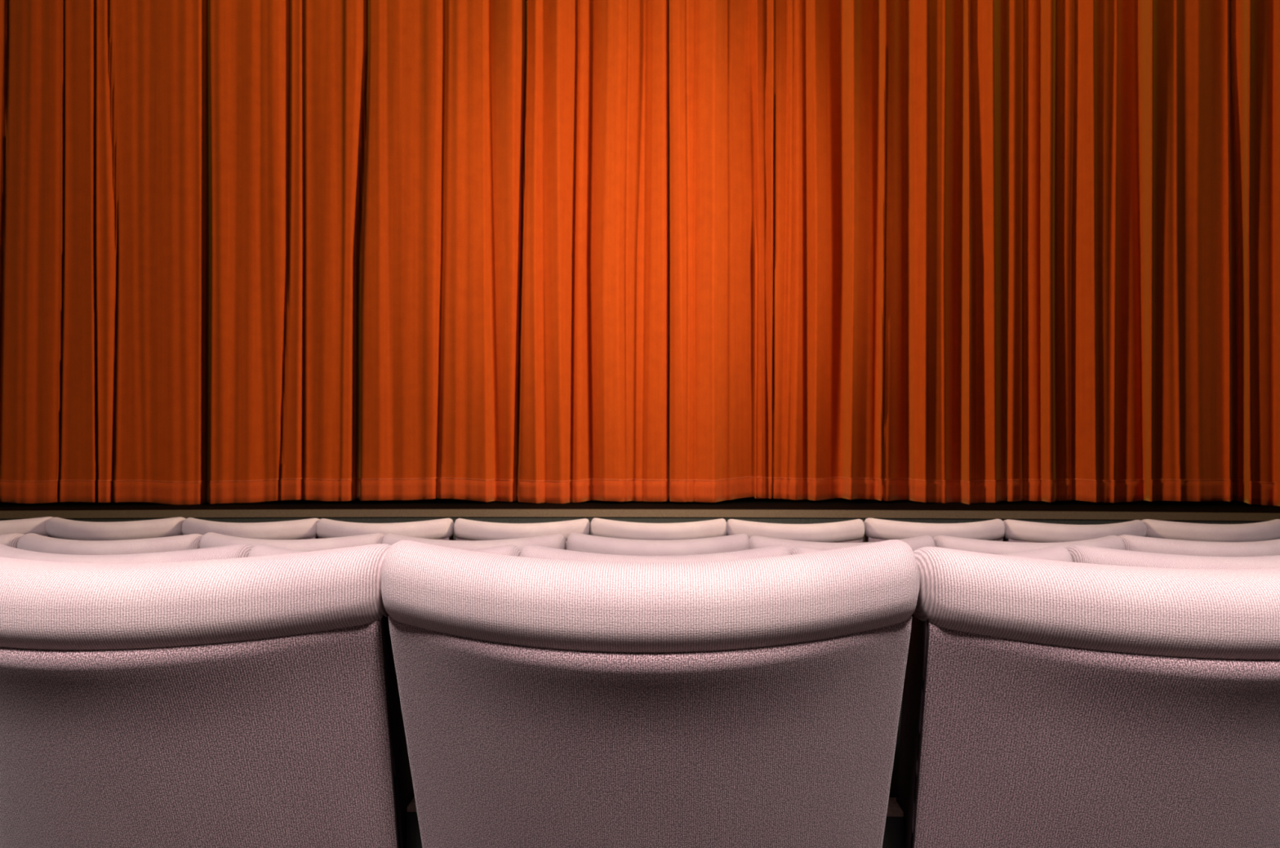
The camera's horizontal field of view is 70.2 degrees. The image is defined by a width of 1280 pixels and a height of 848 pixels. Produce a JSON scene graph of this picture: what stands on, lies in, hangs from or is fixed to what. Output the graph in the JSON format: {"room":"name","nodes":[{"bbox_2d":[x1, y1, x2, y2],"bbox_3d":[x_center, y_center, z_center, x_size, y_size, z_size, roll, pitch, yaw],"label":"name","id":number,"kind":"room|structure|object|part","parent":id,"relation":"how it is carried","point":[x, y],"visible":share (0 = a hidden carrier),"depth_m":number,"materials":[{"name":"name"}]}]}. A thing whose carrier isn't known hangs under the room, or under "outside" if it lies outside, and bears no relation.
{"room":"auditorium","nodes":[
{"label":"auditorium","id":0,"kind":"room"},
{"bbox_2d":[0,497,1279,542],"bbox_3d":[0.156,1.083,6.921,11.800,1.033,2.555,0,0,1],"label":"stage","id":1,"kind":"object","parent":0,"point":[766,510],"visible":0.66,"depth_m":6.03,"materials":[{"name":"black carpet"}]},
{"bbox_2d":[0,0,761,504],"bbox_3d":[-2.067,-1.941,6.479,5.894,5.018,0.366,0,0,-2],"label":"stage curtain","id":2,"kind":"object","parent":1,"relation":"on","point":[251,251],"visible":1,"depth_m":6.47,"materials":[{"name":"orange fabric"}]},
{"bbox_2d":[755,0,1279,506],"bbox_3d":[2.939,-1.941,6.454,4.219,5.019,0.303,0,0,5],"label":"stage curtain","id":3,"kind":"object","parent":1,"relation":"on","point":[1011,251],"visible":1,"depth_m":6.48,"materials":[{"name":"orange fabric"}]},
{"bbox_2d":[48,509,1266,513],"bbox_3d":[0.185,-1.300,8.198,11.800,6.600,0.001,0,0,1],"label":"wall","id":4,"kind":"structure","parent":0,"point":[220,509],"depth_m":8.17,"materials":[{"name":"black"}]},
{"bbox_3d":[0.027,1.028,1.200,11.800,0.460,10.400,0,0,1],"label":"floor","id":5,"kind":"structure","parent":0,"visible":0},
{"bbox_2d":[0,533,23,548],"bbox_3d":[-2.149,0.766,2.889,0.551,0.873,0.532,0,0,1],"label":"seat","id":6,"kind":"object","parent":5,"relation":"on","point":[8,540],"visible":0.05,"depth_m":2.73,"materials":[{"name":"fabric"}]},
{"bbox_2d":[0,516,53,537],"bbox_3d":[-2.675,0.814,3.852,0.547,0.869,0.532,0,0,1],"label":"seat","id":7,"kind":"object","parent":5,"relation":"on","point":[36,526],"visible":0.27,"depth_m":3.66,"materials":[{"name":"fabric"}]},
{"bbox_2d":[17,533,203,555],"bbox_3d":[-1.594,0.765,2.877,0.546,0.868,0.532,0,0,2],"label":"seat","id":8,"kind":"object","parent":5,"relation":"on","point":[33,542],"visible":0.22,"depth_m":2.65,"materials":[{"name":"fabric"}]},
{"bbox_2d":[45,517,186,540],"bbox_3d":[-2.126,0.813,3.827,0.549,0.871,0.532,0,0,1],"label":"seat","id":9,"kind":"object","parent":5,"relation":"on","point":[55,527],"visible":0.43,"depth_m":3.60,"materials":[{"name":"fabric"}]},
{"bbox_2d":[0,543,253,563],"bbox_3d":[-1.066,0.679,1.980,0.546,0.868,0.532,0,0,1],"label":"seat","id":10,"kind":"object","parent":5,"relation":"on","point":[241,550],"visible":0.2,"depth_m":1.77,"materials":[{"name":"fabric"}]},
{"bbox_2d":[0,543,414,847],"bbox_3d":[-0.526,0.557,1.089,0.554,0.876,0.532,1,0,2],"label":"seat","id":11,"kind":"object","parent":5,"relation":"on","point":[250,702],"visible":0.92,"depth_m":0.89,"materials":[{"name":"fabric"}]},
{"bbox_2d":[182,517,319,539],"bbox_3d":[-1.572,0.815,3.814,0.549,0.871,0.532,0,0,1],"label":"seat","id":12,"kind":"object","parent":5,"relation":"on","point":[304,529],"visible":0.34,"depth_m":3.59,"materials":[{"name":"fabric"}]},
{"bbox_2d":[200,532,384,551],"bbox_3d":[-1.043,0.762,2.869,0.548,0.870,0.532,0,0,1],"label":"seat","id":13,"kind":"object","parent":5,"relation":"on","point":[210,540],"visible":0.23,"depth_m":2.65,"materials":[{"name":"fabric"}]},
{"bbox_2d":[247,543,520,557],"bbox_3d":[-0.514,0.678,1.969,0.546,0.868,0.532,0,0,2],"label":"seat","id":14,"kind":"object","parent":5,"relation":"on","point":[262,549],"visible":0.03,"depth_m":1.80,"materials":[{"name":"fabric"}]},
{"bbox_2d":[316,518,453,540],"bbox_3d":[-1.027,0.815,3.803,0.551,0.873,0.532,0,0,2],"label":"seat","id":15,"kind":"object","parent":5,"relation":"on","point":[438,529],"visible":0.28,"depth_m":3.58,"materials":[{"name":"fabric"}]},
{"bbox_3d":[-1.028,0.668,3.712,0.533,0.443,0.335,0,0,2],"label":"panel","id":16,"kind":"part","parent":15,"relation":"part of","materials":[{"name":"fabric"}]},
{"bbox_2d":[405,796,422,847],"bbox_3d":[-0.258,0.618,1.231,0.100,0.794,0.380,0,0,1],"label":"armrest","id":17,"kind":"object","parent":5,"relation":"on","point":[413,840],"visible":0.06,"depth_m":1.06,"materials":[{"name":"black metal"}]},
{"bbox_3d":[-0.262,0.728,1.084,0.032,0.551,0.045,0,0,1],"label":"post","id":18,"kind":"part","parent":17,"relation":"part of","materials":[{"name":"black metal"}]},
{"bbox_2d":[382,533,565,551],"bbox_3d":[-0.497,0.763,2.857,0.548,0.871,0.532,0,0,1],"label":"seat","id":19,"kind":"object","parent":5,"relation":"on","point":[553,540],"visible":0.15,"depth_m":2.65,"materials":[{"name":"fabric"}]},
{"bbox_2d":[453,518,590,550],"bbox_3d":[-0.474,0.816,3.801,0.547,0.869,0.532,0,0,1],"label":"seat","id":20,"kind":"object","parent":5,"relation":"on","point":[464,529],"visible":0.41,"depth_m":3.58,"materials":[{"name":"fabric"}]},
{"bbox_3d":[-0.476,0.668,3.711,0.533,0.443,0.335,0,0,1],"label":"panel","id":21,"kind":"part","parent":20,"relation":"part of","materials":[{"name":"fabric"}]},
{"bbox_2d":[381,539,919,847],"bbox_3d":[0.012,0.554,1.063,0.550,0.872,0.532,0,0,1],"label":"seat","id":22,"kind":"object","parent":5,"relation":"on","point":[752,703],"visible":1,"depth_m":0.87,"materials":[{"name":"fabric"}]},
{"bbox_2d":[519,544,791,563],"bbox_3d":[0.034,0.677,1.958,0.548,0.870,0.532,0,0,2],"label":"seat","id":23,"kind":"object","parent":5,"relation":"on","point":[533,551],"visible":0.12,"depth_m":1.75,"materials":[{"name":"fabric"}]},
{"bbox_2d":[566,533,749,555],"bbox_3d":[0.057,0.761,2.853,0.548,0.870,0.532,0,0,1],"label":"seat","id":24,"kind":"object","parent":5,"relation":"on","point":[578,542],"visible":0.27,"depth_m":2.63,"materials":[{"name":"fabric"}]},
{"bbox_2d":[590,518,727,540],"bbox_3d":[0.079,0.812,3.779,0.548,0.870,0.532,0,0,2],"label":"seat","id":25,"kind":"object","parent":5,"relation":"on","point":[598,526],"visible":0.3,"depth_m":3.55,"materials":[{"name":"fabric"}]},
{"bbox_2d":[726,519,864,542],"bbox_3d":[0.625,0.814,3.765,0.548,0.871,0.532,0,0,2],"label":"seat","id":26,"kind":"object","parent":5,"relation":"on","point":[852,531],"visible":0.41,"depth_m":3.54,"materials":[{"name":"fabric"}]},
{"bbox_3d":[0.623,0.667,3.675,0.533,0.443,0.335,0,0,2],"label":"panel","id":27,"kind":"part","parent":26,"relation":"part of","materials":[{"name":"fabric"}]},
{"bbox_2d":[749,535,935,553],"bbox_3d":[0.601,0.765,2.830,0.551,0.873,0.532,0,0,2],"label":"seat","id":28,"kind":"object","parent":5,"relation":"on","point":[755,541],"visible":0.12,"depth_m":2.63,"materials":[{"name":"fabric"}]},
{"bbox_2d":[882,696,904,847],"bbox_3d":[0.295,0.618,1.219,0.100,0.794,0.380,0,0,1],"label":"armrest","id":29,"kind":"object","parent":5,"relation":"on","point":[894,837],"visible":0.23,"depth_m":1.05,"materials":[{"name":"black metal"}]},
{"bbox_3d":[0.291,0.728,1.071,0.032,0.551,0.045,0,0,1],"label":"post","id":30,"kind":"part","parent":29,"relation":"part of","materials":[{"name":"black metal"}]},
{"bbox_2d":[791,545,1072,562],"bbox_3d":[0.580,0.677,1.937,0.551,0.873,0.532,0,0,1],"label":"seat","id":31,"kind":"object","parent":5,"relation":"on","point":[1055,553],"visible":0.07,"depth_m":1.76,"materials":[{"name":"fabric"}]},
{"bbox_2d":[863,518,1004,542],"bbox_3d":[1.181,0.812,3.767,0.550,0.872,0.532,0,0,2],"label":"seat","id":32,"kind":"object","parent":5,"relation":"on","point":[875,530],"visible":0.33,"depth_m":3.55,"materials":[{"name":"fabric"}]},
{"bbox_3d":[1.177,0.665,3.676,0.533,0.443,0.335,0,0,2],"label":"panel","id":33,"kind":"part","parent":32,"relation":"part of","materials":[{"name":"fabric"}]},
{"bbox_2d":[933,535,1124,555],"bbox_3d":[1.153,0.764,2.825,0.547,0.869,0.532,0,0,1],"label":"seat","id":34,"kind":"object","parent":5,"relation":"on","point":[992,547],"visible":0.19,"depth_m":2.62,"materials":[{"name":"fabric"}]},
{"bbox_2d":[1002,519,1146,542],"bbox_3d":[1.726,0.815,3.742,0.548,0.870,0.532,0,0,1],"label":"seat","id":35,"kind":"object","parent":5,"relation":"on","point":[1015,531],"visible":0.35,"depth_m":3.52,"materials":[{"name":"fabric"}]},
{"bbox_3d":[1.725,0.667,3.652,0.533,0.443,0.335,0,0,1],"label":"panel","id":36,"kind":"part","parent":35,"relation":"part of","materials":[{"name":"fabric"}]},
{"bbox_2d":[896,546,1279,847],"bbox_3d":[0.559,0.560,1.062,0.551,0.873,0.532,0,0,0],"label":"seat","id":37,"kind":"object","parent":5,"relation":"on","point":[1046,704],"visible":0.98,"depth_m":0.87,"materials":[{"name":"fabric"}]},
{"bbox_2d":[1065,544,1279,568],"bbox_3d":[1.136,0.676,1.939,0.547,0.869,0.532,0,0,1],"label":"seat","id":38,"kind":"object","parent":5,"relation":"on","point":[1079,553],"visible":0.15,"depth_m":1.73,"materials":[{"name":"fabric"}]},
{"bbox_2d":[1118,534,1279,556],"bbox_3d":[1.703,0.762,2.815,0.549,0.871,0.532,0,0,2],"label":"seat","id":39,"kind":"object","parent":5,"relation":"on","point":[1131,543],"visible":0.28,"depth_m":2.59,"materials":[{"name":"fabric"}]},
{"bbox_2d":[1141,519,1279,542],"bbox_3d":[2.274,0.811,3.728,0.549,0.871,0.532,0,0,2],"label":"seat","id":40,"kind":"object","parent":5,"relation":"on","point":[1269,530],"visible":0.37,"depth_m":3.50,"materials":[{"name":"fabric"}]}
]}

